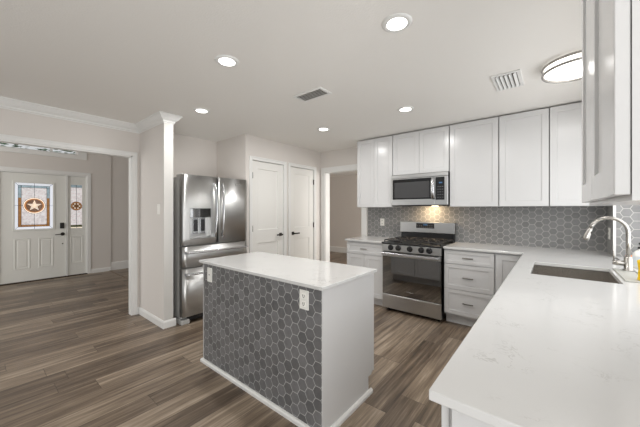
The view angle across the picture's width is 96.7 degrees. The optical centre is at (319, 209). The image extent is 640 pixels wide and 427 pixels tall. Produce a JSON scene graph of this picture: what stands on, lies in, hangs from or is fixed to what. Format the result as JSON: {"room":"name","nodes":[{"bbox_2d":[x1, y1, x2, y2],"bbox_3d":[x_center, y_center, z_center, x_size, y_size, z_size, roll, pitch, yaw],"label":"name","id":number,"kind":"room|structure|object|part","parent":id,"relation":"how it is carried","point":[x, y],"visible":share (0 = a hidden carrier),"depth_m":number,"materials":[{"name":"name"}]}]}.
{"room":"kitchen","nodes":[
{"label":"kitchen","id":0,"kind":"room"},
{"bbox_2d":[0,151,128,268],"bbox_3d":[-5.108,-0.177,5.868,0.140,3.050,7.800,0,0,39],"label":"wall","id":1,"kind":"structure","parent":0,"point":[99,166],"depth_m":6.22,"materials":[{"name":"white paint"}]},
{"bbox_2d":[0,171,65,284],"bbox_3d":[-5.417,0.325,5.399,0.107,2.023,0.905,0,0,39],"label":"door","id":2,"kind":"structure","parent":1,"relation":"in","point":[32,206],"depth_m":5.37,"materials":[{"name":"white paint"}]},
{"bbox_3d":[-5.420,-0.071,5.399,0.013,0.925,0.574,0,0,39],"label":"glass frame","id":3,"kind":"part","parent":2,"relation":"part of","materials":[{"name":"multicoloured glass"}]},
{"bbox_3d":[-5.430,-0.071,5.408,0.016,0.865,0.514,0,0,39],"label":"leaded glass","id":4,"kind":"part","parent":2,"relation":"part of","materials":[{"name":"multicoloured glass"}]},
{"bbox_2d":[0,146,86,159],"bbox_3d":[-5.669,-1.290,5.144,0.130,0.485,2.270,0,0,39],"label":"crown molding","id":5,"kind":"structure","parent":1,"relation":"in","point":[82,156],"depth_m":5.50,"materials":[{"name":"white paint"}]},
{"bbox_3d":[-5.696,-1.290,5.166,0.060,0.325,1.970,0,0,39],"label":"frame","id":6,"kind":"part","parent":5,"relation":"part of","materials":[{"name":"white paint"}]},
{"bbox_2d":[0,166,90,275],"bbox_3d":[-5.353,0.285,5.548,0.146,2.125,1.384,0,0,39],"label":"door frame","id":7,"kind":"structure","parent":1,"relation":"attached to","point":[2,168],"depth_m":5.82,"materials":[{"name":"white paint"}]},
{"bbox_2d":[68,176,85,274],"bbox_3d":[-5.042,0.325,5.900,0.051,2.023,0.290,0,0,39],"label":"window","id":8,"kind":"structure","parent":1,"relation":"in","point":[76,185],"depth_m":5.88,"materials":[{"name":"white paint"}]},
{"bbox_3d":[-5.041,-0.071,5.886,0.016,0.885,0.184,0,0,39],"label":"leaded glass","id":9,"kind":"part","parent":8,"relation":"part of","materials":[{"name":"multicoloured glass"}]},
{"bbox_2d":[91,260,128,272],"bbox_3d":[-3.759,1.256,7.407,0.034,0.185,3.508,0,0,39],"label":"baseboard","id":10,"kind":"structure","parent":1,"relation":"attached to","point":[124,264],"depth_m":6.39,"materials":[{"name":"white paint"}]},
{"bbox_2d":[0,108,216,306],"bbox_3d":[-3.202,-0.177,2.735,0.090,3.050,5.370,0,0,39],"label":"wall","id":11,"kind":"structure","parent":0,"point":[191,155],"depth_m":3.46,"materials":[{"name":"white paint"}]},
{"bbox_2d":[0,134,137,315],"bbox_3d":[-3.205,0.304,2.720,0.115,2.087,2.548,0,0,39],"label":"door frame","id":12,"kind":"structure","parent":11,"relation":"attached to","point":[133,156],"depth_m":3.64,"materials":[{"name":"white paint"}]},
{"bbox_2d":[0,96,182,133],"bbox_3d":[-3.237,-1.040,1.974,0.820,0.098,4.150,0,0,39],"label":"trim","id":13,"kind":"structure","parent":11,"relation":"attached to","point":[160,117],"depth_m":3.21,"materials":[{"name":"white paint"}]},
{"bbox_2d":[140,123,163,320],"bbox_3d":[-2.030,0.130,3.506,0.745,2.437,0.100,0,0,39],"label":"wall","id":14,"kind":"structure","parent":0,"point":[151,140],"depth_m":3.44,"materials":[{"name":"white paint"}]},
{"bbox_2d":[138,307,175,328],"bbox_3d":[-2.024,1.304,3.502,0.762,0.088,0.144,0,0,38],"label":"baseboard","id":15,"kind":"structure","parent":14,"relation":"attached to","point":[157,321],"depth_m":3.32,"materials":[{"name":"white paint"}]},
{"bbox_2d":[157,204,159,213],"bbox_3d":[-1.881,-0.007,3.313,0.072,0.116,0.010,0,0,39],"label":"light switch","id":16,"kind":"object","parent":14,"relation":"attached to","point":[158,205],"visible":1,"depth_m":3.30,"materials":[{"name":"white plastic"}]},
{"bbox_2d":[164,123,172,320],"bbox_3d":[-1.741,0.135,3.269,0.006,2.267,0.102,0,0,39],"label":"trim","id":17,"kind":"structure","parent":14,"relation":"attached to","point":[168,128],"depth_m":3.27,"materials":[{"name":"white paint"}]},
{"bbox_2d":[0,251,471,426],"bbox_3d":[-0.299,1.373,3.736,10.800,0.050,10.600,0,0,39],"label":"floor","id":18,"kind":"structure","parent":0,"point":[73,353],"depth_m":2.43,"materials":[{"name":"brown wood"}]},
{"bbox_2d":[0,273,87,285],"bbox_3d":[-5.344,1.339,5.540,0.150,0.018,1.263,0,0,39],"label":"threshold","id":19,"kind":"object","parent":18,"relation":"on","point":[82,273],"visible":0.62,"depth_m":5.45,"materials":[{"name":"brown metal"}]},
{"bbox_2d":[173,173,247,325],"bbox_3d":[-1.582,0.461,3.866,0.871,1.775,0.905,0,0,39],"label":"refrigerator","id":20,"kind":"object","parent":18,"relation":"on","point":[210,213],"visible":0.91,"depth_m":3.46,"materials":[{"name":"grey metal"}]},
{"bbox_3d":[-1.335,0.975,3.664,0.080,0.563,0.899,0,0,39],"label":"freezer drawer","id":21,"kind":"part","parent":20,"relation":"part of","materials":[{"name":"silver metal"}]},
{"bbox_3d":[-1.478,0.003,3.490,0.078,0.841,0.449,0,0,39],"label":"door","id":22,"kind":"part","parent":20,"relation":"part of","materials":[{"name":"silver metal"}]},
{"bbox_3d":[-1.335,0.556,3.664,0.080,0.247,0.899,0,0,39],"label":"drawer","id":23,"kind":"part","parent":20,"relation":"part of","materials":[{"name":"silver metal"}]},
{"bbox_3d":[-1.310,0.001,3.577,0.080,0.680,0.028,0,0,35],"label":"handle","id":24,"kind":"part","parent":20,"relation":"part of","materials":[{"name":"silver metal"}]},
{"bbox_3d":[-1.244,0.001,3.658,0.080,0.680,0.028,0,0,44],"label":"handle","id":25,"kind":"part","parent":20,"relation":"part of","materials":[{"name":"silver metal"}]},
{"bbox_3d":[-1.191,0.003,3.840,0.080,0.841,0.444,0,0,39],"label":"door","id":26,"kind":"part","parent":20,"relation":"part of","materials":[{"name":"silver metal"}]},
{"bbox_2d":[200,263,373,426],"bbox_3d":[-0.323,0.907,2.333,1.401,0.882,0.636,0,0,39],"label":"kitchen island","id":27,"kind":"object","parent":18,"relation":"on","point":[306,354],"visible":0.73,"depth_m":1.93,"materials":[{"name":"grey tile"}]},
{"bbox_3d":[-0.842,0.907,2.771,0.006,0.882,0.618,0,0,39],"label":"panel","id":28,"kind":"part","parent":27,"relation":"part of","materials":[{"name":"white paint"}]},
{"bbox_3d":[-0.955,0.561,2.462,0.074,0.123,0.008,0,0,39],"label":"blank plate","id":29,"kind":"part","parent":27,"relation":"part of","materials":[{"name":"white plastic"}]},
{"bbox_3d":[-0.508,0.907,2.108,1.352,0.882,0.012,0,0,39],"label":"tile panel","id":30,"kind":"part","parent":27,"relation":"part of","materials":[{"name":"grey tile"}]},
{"bbox_3d":[-0.338,1.332,2.315,1.401,0.032,0.588,0,0,39],"label":"trim","id":31,"kind":"part","parent":27,"relation":"part of","materials":[{"name":"white paint"}]},
{"bbox_2d":[199,252,376,290],"bbox_3d":[-0.322,0.454,2.326,1.403,0.022,0.660,0,0,39],"label":"island countertop","id":32,"kind":"structure","parent":27,"relation":"on","point":[309,273],"depth_m":2.15,"materials":[{"name":"white stone"}]},
{"bbox_2d":[300,289,308,310],"bbox_3d":[-0.098,0.556,1.760,0.076,0.120,0.008,0,0,39],"label":"outlet","id":33,"kind":"object","parent":27,"relation":"attached to","point":[304,293],"depth_m":1.75,"materials":[{"name":"white plastic"}]},
{"bbox_3d":[0.208,0.907,1.909,0.006,0.882,0.618,0,0,39],"label":"panel","id":34,"kind":"part","parent":27,"relation":"part of","materials":[{"name":"white paint"}]},
{"bbox_2d":[347,241,382,305],"bbox_3d":[0.814,0.904,4.294,0.605,0.888,0.634,0,0,39],"label":"base cabinet","id":35,"kind":"object","parent":18,"relation":"on","point":[362,254],"visible":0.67,"depth_m":4.02,"materials":[{"name":"white paint"}]},
{"bbox_3d":[0.524,0.936,4.178,0.298,0.588,0.019,0,0,39],"label":"door","id":36,"kind":"part","parent":35,"relation":"part of","materials":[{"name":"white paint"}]},
{"bbox_3d":[0.641,0.559,4.082,0.599,0.154,0.019,0,0,39],"label":"drawer","id":37,"kind":"part","parent":35,"relation":"part of","materials":[{"name":"white paint"}]},
{"bbox_2d":[345,236,391,243],"bbox_3d":[0.814,0.447,4.314,0.626,0.025,0.636,0,0,39],"label":"countertop","id":38,"kind":"structure","parent":35,"relation":"on","point":[371,239],"depth_m":4.17,"materials":[{"name":"white stone"}]},
{"bbox_3d":[0.757,0.936,3.987,0.298,0.588,0.019,0,0,39],"label":"door","id":39,"kind":"part","parent":35,"relation":"part of","materials":[{"name":"white paint"}]},
{"bbox_2d":[381,221,455,321],"bbox_3d":[1.328,0.760,3.832,0.774,1.176,0.721,0,0,39],"label":"gas range","id":40,"kind":"object","parent":18,"relation":"on","point":[413,261],"visible":0.99,"depth_m":3.62,"materials":[{"name":"silver metal"}]},
{"bbox_3d":[1.118,0.579,3.575,0.738,0.034,0.058,0,0,39],"label":"handle","id":41,"kind":"part","parent":40,"relation":"part of","materials":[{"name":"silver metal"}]},
{"bbox_3d":[1.145,0.500,3.609,0.762,0.095,0.052,0,0,39],"label":"control panel","id":42,"kind":"part","parent":40,"relation":"part of","materials":[{"name":"silver metal"}]},
{"bbox_3d":[1.147,1.212,3.611,0.758,0.181,0.034,0,0,39],"label":"storage drawer","id":43,"kind":"part","parent":40,"relation":"part of","materials":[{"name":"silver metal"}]},
{"bbox_3d":[1.147,0.847,3.611,0.758,0.541,0.034,0,0,39],"label":"oven door","id":44,"kind":"part","parent":40,"relation":"part of","materials":[{"name":"black glass"}]},
{"bbox_3d":[1.146,0.586,3.610,0.758,0.055,0.038,0,0,39],"label":"door rail","id":45,"kind":"part","parent":40,"relation":"part of","materials":[{"name":"silver metal"}]},
{"bbox_2d":[382,239,454,248],"bbox_3d":[1.319,0.443,3.820,0.774,0.025,0.611,0,0,39],"label":"cooktop","id":46,"kind":"object","parent":40,"relation":"in","point":[409,243],"depth_m":3.64,"materials":[{"name":"black metal"}]},
{"bbox_3d":[1.231,0.495,3.479,0.074,0.074,0.040,0,0,39],"label":"knob","id":47,"kind":"part","parent":40,"relation":"part of","materials":[{"name":"black plastic"}]},
{"bbox_3d":[1.306,0.495,3.417,0.074,0.074,0.040,0,0,39],"label":"knob","id":48,"kind":"part","parent":40,"relation":"part of","materials":[{"name":"black plastic"}]},
{"bbox_2d":[441,405,492,426],"bbox_3d":[0.756,0.904,0.804,0.654,0.888,0.738,0,0,39],"label":"base cabinet","id":49,"kind":"object","parent":18,"relation":"on","point":[449,417],"visible":0.03,"depth_m":0.68,"materials":[{"name":"white paint"}]},
{"bbox_3d":[0.541,0.559,0.989,0.019,0.154,0.719,0,0,39],"label":"drawer","id":50,"kind":"part","parent":49,"relation":"part of","materials":[{"name":"white paint"}]},
{"bbox_3d":[0.551,0.905,0.505,0.592,0.885,0.016,0,0,39],"label":"panel","id":51,"kind":"part","parent":49,"relation":"part of","materials":[{"name":"white paint"}]},
{"bbox_2d":[429,242,639,426],"bbox_3d":[1.318,0.447,2.065,1.441,0.025,3.472,0,0,39],"label":"countertop","id":52,"kind":"structure","parent":49,"relation":"on","point":[544,351],"depth_m":0.86,"materials":[{"name":"white stone"}]},
{"bbox_2d":[532,265,618,283],"bbox_3d":[1.785,0.566,2.022,0.470,0.212,0.602,0,0,39],"label":"sink","id":53,"kind":"object","parent":52,"relation":"in","point":[601,276],"visible":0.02,"depth_m":2.22,"materials":[{"name":"silver metal"}]},
{"bbox_2d":[613,268,639,282],"bbox_3d":[2.038,0.430,1.876,0.098,0.007,0.485,0,0,39],"label":"mat","id":54,"kind":"object","parent":52,"relation":"on","point":[628,276],"visible":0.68,"depth_m":1.85,"materials":[{"name":"grey plastic"}]},
{"bbox_2d":[582,216,633,270],"bbox_3d":[2.084,0.236,2.067,0.270,0.381,0.056,0,0,39],"label":"kitchen faucet","id":55,"kind":"object","parent":54,"relation":"on","point":[627,263],"visible":1,"depth_m":2.01,"materials":[{"name":"silver metal"}]},
{"bbox_3d":[2.092,0.191,2.061,0.217,0.291,0.025,0,0,39],"label":"spout","id":56,"kind":"part","parent":55,"relation":"part of","materials":[{"name":"silver metal"}]},
{"bbox_3d":[2.131,0.377,2.029,0.063,0.035,0.036,0,0,39],"label":"handle","id":57,"kind":"part","parent":55,"relation":"part of","materials":[{"name":"silver metal"}]},
{"bbox_2d":[637,259,639,280],"bbox_3d":[1.955,0.348,1.714,0.060,0.158,0.060,0,0,39],"label":"dish soap bottle","id":58,"kind":"object","parent":54,"relation":"on","point":[638,261],"visible":1,"depth_m":1.72,"materials":[{"name":"yellow plastic"}]},
{"bbox_2d":[444,249,494,326],"bbox_3d":[1.855,0.904,3.441,0.516,0.888,0.634,0,0,39],"label":"base cabinet","id":59,"kind":"object","parent":18,"relation":"on","point":[469,276],"visible":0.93,"depth_m":3.23,"materials":[{"name":"white paint"}]},
{"bbox_3d":[1.681,1.069,3.229,0.510,0.287,0.019,0,0,39],"label":"drawer","id":60,"kind":"part","parent":59,"relation":"part of","materials":[{"name":"white paint"}]},
{"bbox_3d":[1.681,0.776,3.229,0.510,0.288,0.019,0,0,39],"label":"drawer","id":61,"kind":"part","parent":59,"relation":"part of","materials":[{"name":"white paint"}]},
{"bbox_3d":[1.681,0.551,3.229,0.510,0.150,0.019,0,0,39],"label":"drawer","id":62,"kind":"part","parent":59,"relation":"part of","materials":[{"name":"white paint"}]},
{"bbox_2d":[495,253,521,292],"bbox_3d":[2.179,0.904,3.197,0.290,0.888,0.600,0,0,39],"label":"base cabinet","id":63,"kind":"object","parent":18,"relation":"on","point":[504,263],"visible":0.28,"depth_m":3.02,"materials":[{"name":"white paint"}]},
{"bbox_2d":[217,134,320,260],"bbox_3d":[-0.818,0.130,4.969,0.765,2.437,1.708,0,0,39],"label":"wall","id":64,"kind":"structure","parent":0,"point":[233,153],"depth_m":4.42,"materials":[{"name":"white paint"}]},
{"bbox_2d":[253,161,282,254],"bbox_3d":[-0.795,0.306,4.395,0.094,2.063,0.628,0,0,39],"label":"door","id":65,"kind":"structure","parent":64,"relation":"in","point":[267,177],"depth_m":4.41,"materials":[{"name":"white paint"}]},
{"bbox_2d":[249,156,286,255],"bbox_3d":[-0.823,0.281,4.422,0.120,2.134,0.736,0,0,39],"label":"door frame","id":66,"kind":"structure","parent":64,"relation":"attached to","point":[251,158],"depth_m":4.34,"materials":[{"name":"white paint"}]},
{"bbox_2d":[288,162,315,259],"bbox_3d":[-0.336,0.281,5.017,0.120,2.134,0.711,0,0,39],"label":"door frame","id":67,"kind":"structure","parent":64,"relation":"attached to","point":[290,165],"depth_m":4.92,"materials":[{"name":"white paint"}]},
{"bbox_2d":[291,167,313,259],"bbox_3d":[-0.304,0.306,4.995,0.094,2.063,0.602,0,0,39],"label":"door","id":68,"kind":"structure","parent":64,"relation":"in","point":[302,182],"depth_m":5.01,"materials":[{"name":"white paint"}]},
{"bbox_2d":[0,0,581,176],"bbox_3d":[0.242,-1.129,3.293,9.400,0.080,10.600,0,0,39],"label":"ceiling","id":69,"kind":"structure","parent":0,"point":[130,61],"depth_m":2.09,"materials":[{"name":"white paint"}]},
{"bbox_2d":[193,108,209,113],"bbox_3d":[-1.295,-1.084,3.113,0.172,0.010,0.172,0,0,39],"label":"recessed light","id":70,"kind":"object","parent":69,"relation":"in","point":[199,110],"visible":1,"depth_m":3.10,"materials":[{"name":"white paint"}]},
{"bbox_2d":[215,55,238,66],"bbox_3d":[-0.680,-1.084,2.081,0.172,0.010,0.172,0,0,39],"label":"recessed light","id":71,"kind":"object","parent":69,"relation":"in","point":[223,60],"visible":1,"depth_m":2.07,"materials":[{"name":"white paint"}]},
{"bbox_2d":[293,87,331,101],"bbox_3d":[-0.074,-1.080,2.686,0.340,0.018,0.175,0,0,39],"label":"ceiling vent","id":72,"kind":"object","parent":69,"relation":"in","point":[319,92],"visible":1,"depth_m":2.67,"materials":[{"name":"white metal"}]},
{"bbox_2d":[317,127,329,130],"bbox_3d":[0.047,-1.084,3.829,0.172,0.010,0.172,0,0,39],"label":"recessed light","id":73,"kind":"object","parent":69,"relation":"in","point":[320,128],"visible":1,"depth_m":3.82,"materials":[{"name":"white paint"}]},
{"bbox_2d":[382,13,411,32],"bbox_3d":[0.448,-1.084,1.657,0.172,0.010,0.172,0,0,39],"label":"recessed light","id":74,"kind":"object","parent":69,"relation":"in","point":[397,22],"visible":1,"depth_m":1.64,"materials":[{"name":"white paint"}]},
{"bbox_2d":[397,106,413,111],"bbox_3d":[0.923,-1.084,3.070,0.172,0.010,0.172,0,0,39],"label":"recessed light","id":75,"kind":"object","parent":69,"relation":"in","point":[404,108],"visible":1,"depth_m":3.06,"materials":[{"name":"white paint"}]},
{"bbox_2d":[491,69,523,91],"bbox_3d":[1.582,-1.079,2.395,0.200,0.019,0.360,0,0,39],"label":"ceiling vent","id":76,"kind":"object","parent":69,"relation":"in","point":[512,79],"visible":1,"depth_m":2.37,"materials":[{"name":"white metal"}]},
{"bbox_2d":[541,50,581,82],"bbox_3d":[1.879,-1.052,2.080,0.417,0.074,0.417,0,0,39],"label":"flush ceiling light","id":77,"kind":"object","parent":69,"relation":"attached to","point":[568,67],"visible":0.53,"depth_m":2.08,"materials":[{"name":"white paint"}]},
{"bbox_2d":[330,174,360,247],"bbox_3d":[2.022,0.130,7.988,9.000,2.437,0.120,0,0,39],"label":"wall","id":78,"kind":"structure","parent":0,"point":[345,216],"depth_m":8.96,"materials":[{"name":"white paint"}]},
{"bbox_2d":[330,246,346,252],"bbox_3d":[2.560,1.263,7.461,7.500,0.170,0.014,0,0,39],"label":"baseboard","id":79,"kind":"structure","parent":78,"relation":"attached to","point":[332,248],"depth_m":9.07,"materials":[{"name":"white paint"}]},
{"bbox_2d":[321,115,557,248],"bbox_3d":[1.503,0.130,4.248,4.540,2.437,0.120,0,0,39],"label":"wall","id":80,"kind":"structure","parent":0,"point":[347,156],"depth_m":5.07,"materials":[{"name":"white paint"}]},
{"bbox_2d":[321,164,366,261],"bbox_3d":[0.443,0.281,5.110,0.974,2.135,0.141,0,0,39],"label":"door frame","id":81,"kind":"structure","parent":80,"relation":"attached to","point":[325,172],"depth_m":5.33,"materials":[{"name":"white paint"}]},
{"bbox_2d":[357,135,401,207],"bbox_3d":[0.924,-0.557,4.417,0.593,1.037,0.352,0,0,39],"label":"upper cabinet","id":82,"kind":"object","parent":80,"relation":"attached to","point":[374,156],"visible":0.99,"depth_m":4.28,"materials":[{"name":"white paint"}]},
{"bbox_3d":[0.704,-0.556,4.382,0.293,1.027,0.019,0,0,39],"label":"door","id":83,"kind":"part","parent":82,"relation":"part of","materials":[{"name":"white paint"}]},
{"bbox_3d":[0.933,-0.556,4.195,0.292,1.027,0.019,0,0,39],"label":"door","id":84,"kind":"part","parent":82,"relation":"part of","materials":[{"name":"white paint"}]},
{"bbox_2d":[393,125,449,175],"bbox_3d":[1.453,-0.783,3.984,0.764,0.586,0.352,0,0,39],"label":"upper cabinet","id":85,"kind":"object","parent":80,"relation":"attached to","point":[428,150],"visible":0.9,"depth_m":3.82,"materials":[{"name":"white paint"}]},
{"bbox_3d":[1.200,-0.782,3.975,0.375,0.576,0.019,0,0,39],"label":"door","id":86,"kind":"part","parent":85,"relation":"part of","materials":[{"name":"white paint"}]},
{"bbox_2d":[391,171,449,206],"bbox_3d":[1.414,-0.267,3.937,0.762,0.437,0.453,0,0,39],"label":"microwave","id":87,"kind":"object","parent":85,"relation":"attached to","point":[422,189],"visible":1,"depth_m":3.77,"materials":[{"name":"silver metal"}]},
{"bbox_3d":[1.253,-0.248,3.868,0.600,0.369,0.022,0,0,39],"label":"door","id":88,"kind":"part","parent":87,"relation":"part of","materials":[{"name":"silver metal"}]},
{"bbox_3d":[1.448,-0.281,3.656,0.042,0.290,0.060,0,0,39],"label":"handle","id":89,"kind":"part","parent":87,"relation":"part of","materials":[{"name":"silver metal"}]},
{"bbox_3d":[1.530,-0.276,3.626,0.108,0.292,0.006,0,0,39],"label":"control panel","id":90,"kind":"part","parent":87,"relation":"part of","materials":[{"name":"black glass"}]},
{"bbox_3d":[1.548,-0.248,3.626,0.160,0.369,0.022,0,0,39],"label":"frame","id":91,"kind":"part","parent":87,"relation":"part of","materials":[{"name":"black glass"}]},
{"bbox_3d":[1.494,-0.782,3.735,0.375,0.576,0.019,0,0,39],"label":"door","id":92,"kind":"part","parent":85,"relation":"part of","materials":[{"name":"white paint"}]},
{"bbox_2d":[450,117,498,206],"bbox_3d":[1.957,-0.557,3.571,0.528,1.037,0.352,0,0,39],"label":"upper cabinet","id":93,"kind":"object","parent":80,"relation":"attached to","point":[474,145],"visible":0.98,"depth_m":3.43,"materials":[{"name":"white paint"}]},
{"bbox_2d":[367,205,606,251],"bbox_3d":[1.887,0.191,3.850,2.827,0.486,0.008,0,0,39],"label":"wall tile","id":94,"kind":"structure","parent":80,"relation":"attached to","point":[560,227],"depth_m":3.48,"materials":[{"name":"grey tile"}]},
{"bbox_2d":[380,218,383,225],"bbox_3d":[0.999,0.196,4.567,0.072,0.116,0.010,0,0,39],"label":"outlet","id":95,"kind":"object","parent":94,"relation":"attached to","point":[381,219],"visible":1,"depth_m":4.57,"materials":[{"name":"white plastic"}]},
{"bbox_2d":[499,108,548,206],"bbox_3d":[2.338,-0.557,3.258,0.448,1.037,0.352,0,0,39],"label":"upper cabinet","id":96,"kind":"object","parent":80,"relation":"attached to","point":[524,136],"visible":1,"depth_m":3.12,"materials":[{"name":"white paint"}]},
{"bbox_2d":[550,102,611,205],"bbox_3d":[2.694,-0.557,2.966,0.463,1.037,0.352,0,0,39],"label":"upper cabinet","id":97,"kind":"object","parent":80,"relation":"attached to","point":[565,120],"visible":0.64,"depth_m":2.90,"materials":[{"name":"white paint"}]},
{"bbox_3d":[2.589,-0.556,2.837,0.459,1.027,0.019,0,0,39],"label":"door","id":98,"kind":"part","parent":97,"relation":"part of","materials":[{"name":"white paint"}]},
{"bbox_3d":[1.984,0.130,1.553,0.220,2.437,3.678,0,0,39],"label":"wall","id":99,"kind":"structure","parent":0,"visible":0},
{"bbox_2d":[607,205,612,255],"bbox_3d":[2.838,0.191,2.775,0.008,0.486,0.450,0,0,39],"label":"wall tile","id":100,"kind":"structure","parent":99,"relation":"attached to","point":[609,208],"depth_m":2.77,"materials":[{"name":"grey tile"}]},
{"bbox_2d":[582,0,639,205],"bbox_3d":[0.847,-0.545,0.625,0.362,1.061,0.698,0,0,39],"label":"upper cabinet","id":101,"kind":"object","parent":99,"relation":"attached to","point":[610,28],"visible":1,"depth_m":0.51,"materials":[{"name":"white paint"}]},
{"bbox_3d":[0.825,-0.547,0.868,0.019,1.045,0.346,0,0,39],"label":"door","id":102,"kind":"part","parent":101,"relation":"part of","materials":[{"name":"white paint"}]},
{"bbox_3d":[0.604,-0.547,0.598,0.019,1.045,0.345,0,0,39],"label":"door","id":103,"kind":"part","parent":101,"relation":"part of","materials":[{"name":"white paint"}]},
{"bbox_2d":[613,205,615,257],"bbox_3d":[2.689,-0.159,2.597,0.018,1.186,0.014,0,0,39],"label":"trim","id":104,"kind":"structure","parent":99,"relation":"attached to","point":[614,206],"depth_m":2.59,"materials":[{"name":"white paint"}]},
{"bbox_2d":[616,256,637,273],"bbox_3d":[2.054,0.438,1.654,0.200,0.030,2.262,0,0,39],"label":"sill","id":105,"kind":"structure","parent":99,"relation":"attached to","point":[617,257],"depth_m":2.43,"materials":[{"name":"white stone"}]},
{"bbox_2d":[632,243,639,268],"bbox_3d":[2.327,0.330,2.062,0.086,0.186,0.086,0,0,17],"label":"soap bottle","id":106,"kind":"object","parent":105,"relation":"on","point":[636,255],"visible":0.83,"depth_m":2.06,"materials":[{"name":"white plastic"}]},
{"bbox_2d":[616,205,639,256],"bbox_3d":[2.773,-0.165,2.532,0.200,1.175,0.008,0,0,39],"label":"tile","id":107,"kind":"structure","parent":99,"relation":"attached to","point":[630,214],"depth_m":2.54,"materials":[{"name":"grey tile"}]},
{"label":"outside","id":108,"kind":"structure","parent":0,"visible":0},
{"bbox_3d":[-10.967,1.548,10.282,14.000,0.100,22.000,0,0,39],"label":"ground","id":109,"kind":"structure","parent":108,"visible":0},
{"bbox_2d":[0,142,49,150],"bbox_3d":[-9.936,-0.629,8.412,2.434,4.263,3.043,0,0,39],"label":"tree","id":110,"kind":"object","parent":109,"relation":"on","point":[14,145],"visible":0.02,"depth_m":9.14,"materials":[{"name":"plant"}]}
]}

